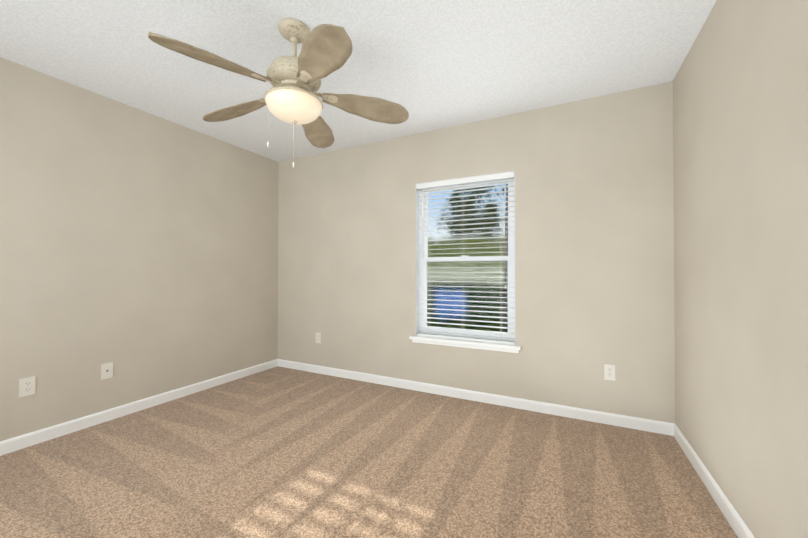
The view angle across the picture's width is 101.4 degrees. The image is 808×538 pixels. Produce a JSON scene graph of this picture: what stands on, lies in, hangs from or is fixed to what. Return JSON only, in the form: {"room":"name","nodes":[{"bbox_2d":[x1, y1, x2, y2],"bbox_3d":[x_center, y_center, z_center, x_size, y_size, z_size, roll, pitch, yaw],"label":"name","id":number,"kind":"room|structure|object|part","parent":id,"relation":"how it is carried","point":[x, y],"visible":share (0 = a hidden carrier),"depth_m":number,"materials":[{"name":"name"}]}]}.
{"room":"empty bedroom","nodes":[
{"label":"empty bedroom","id":0,"kind":"room"},
{"bbox_2d":[0,57,277,440],"bbox_3d":[-2.377,-0.078,2.382,0.140,2.440,3.880,0,-1,27],"label":"wall","id":1,"kind":"structure","parent":0,"point":[138,248],"depth_m":2.56,"materials":[{"name":"paint"}]},
{"bbox_2d":[19,376,35,396],"bbox_3d":[-2.418,0.756,2.125,0.009,0.115,0.070,0,-1,27],"label":"electrical outlet","id":2,"kind":"object","parent":1,"relation":"attached to","point":[27,386],"visible":1,"depth_m":2.12,"materials":[{"name":"white plastic"}]},
{"bbox_2d":[101,362,112,379],"bbox_3d":[-2.232,0.766,2.489,0.016,0.115,0.070,0,-1,27],"label":"outlet","id":3,"kind":"object","parent":1,"relation":"attached to","point":[106,370],"visible":1,"depth_m":2.49,"materials":[{"name":"white plastic"}]},
{"bbox_2d":[0,359,277,455],"bbox_3d":[-2.308,1.100,2.337,0.013,0.083,3.600,0,-1,27],"label":"baseboard","id":4,"kind":"structure","parent":1,"relation":"attached to","point":[10,445],"depth_m":2.54,"materials":[{"name":"white wood"}]},
{"bbox_2d":[0,0,716,161],"bbox_3d":[-0.630,-1.375,1.519,4.045,0.140,3.880,0,-1,27],"label":"ceiling","id":5,"kind":"structure","parent":0,"point":[429,65],"depth_m":2.00,"materials":[{"name":"paint"}]},
{"bbox_2d":[148,18,408,167],"bbox_3d":[-0.638,-0.950,1.796,1.213,0.707,1.229,0,-1,27],"label":"ceiling fan","id":6,"kind":"object","parent":5,"relation":"hanging from","point":[293,95],"visible":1,"depth_m":1.71,"materials":[{"name":"wicker"}]},
{"bbox_3d":[-0.596,-0.853,1.797,0.292,0.092,0.292,0,-1,27],"label":"glass","id":7,"kind":"part","parent":6,"relation":"part of","materials":[{"name":"beige glass"}]},
{"bbox_2d":[0,366,737,537],"bbox_3d":[-0.630,1.204,1.497,4.045,0.140,3.880,0,-1,27],"label":"floor","id":8,"kind":"structure","parent":0,"point":[279,452],"depth_m":1.84,"materials":[{"name":"carpet"}]},
{"bbox_2d":[278,81,674,422],"bbox_3d":[0.206,-0.071,3.180,3.765,2.440,0.140,0,-1,27],"label":"wall","id":9,"kind":"structure","parent":0,"point":[594,235],"depth_m":2.69,"materials":[{"name":"paint"}]},
{"bbox_2d":[316,332,320,342],"bbox_3d":[-0.952,0.763,3.670,0.070,0.115,0.009,0,-1,27],"label":"electrical outlet","id":10,"kind":"object","parent":9,"relation":"attached to","point":[318,337],"visible":1,"depth_m":3.67,"materials":[{"name":"white plastic"}]},
{"bbox_2d":[416,171,514,340],"bbox_3d":[0.547,-0.092,3.008,0.906,1.450,0.136,0,-1,27],"label":"window","id":11,"kind":"structure","parent":9,"relation":"in","point":[421,268],"depth_m":3.06,"materials":[{"name":"white plastic"}]},
{"bbox_2d":[416,171,514,344],"bbox_3d":[0.529,-0.090,2.972,0.892,1.443,0.071,0,-1,27],"label":"window blinds","id":12,"kind":"object","parent":11,"relation":"attached to","point":[483,178],"visible":0.96,"depth_m":2.94,"materials":[{"name":"white plastic"}]},
{"bbox_2d":[410,335,520,352],"bbox_3d":[0.523,0.663,2.954,0.996,0.062,0.120,0,-1,27],"label":"window sill","id":13,"kind":"structure","parent":9,"relation":"attached to","point":[510,348],"depth_m":2.88,"materials":[{"name":"white wood"}]},
{"bbox_2d":[278,359,674,435],"bbox_3d":[0.172,1.107,3.102,3.765,0.083,0.013,0,-1,27],"label":"baseboard","id":14,"kind":"structure","parent":9,"relation":"attached to","point":[649,425],"depth_m":2.77,"materials":[{"name":"white wood"}]},
{"bbox_2d":[604,364,614,380],"bbox_3d":[1.515,0.761,2.435,0.070,0.115,0.009,0,-1,27],"label":"electrical outlet","id":15,"kind":"object","parent":9,"relation":"attached to","point":[609,371],"visible":1,"depth_m":2.43,"materials":[{"name":"white plastic"}]},
{"bbox_2d":[673,0,807,537],"bbox_3d":[1.116,-0.093,0.634,0.140,2.440,3.880,0,-1,27],"label":"wall","id":16,"kind":"structure","parent":0,"point":[740,120],"depth_m":1.34,"materials":[{"name":"paint"}]},
{"bbox_2d":[674,424,754,537],"bbox_3d":[1.047,1.086,0.658,0.013,0.083,3.600,0,-1,27],"label":"baseboard","id":17,"kind":"structure","parent":16,"relation":"attached to","point":[738,525],"depth_m":1.62,"materials":[{"name":"white wood"}]},
{"label":"outside","id":18,"kind":"structure","parent":0,"visible":0},
{"bbox_2d":[427,184,507,331],"bbox_3d":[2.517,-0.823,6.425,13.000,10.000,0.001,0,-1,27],"label":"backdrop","id":19,"kind":"structure","parent":18,"point":[443,275],"depth_m":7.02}
]}

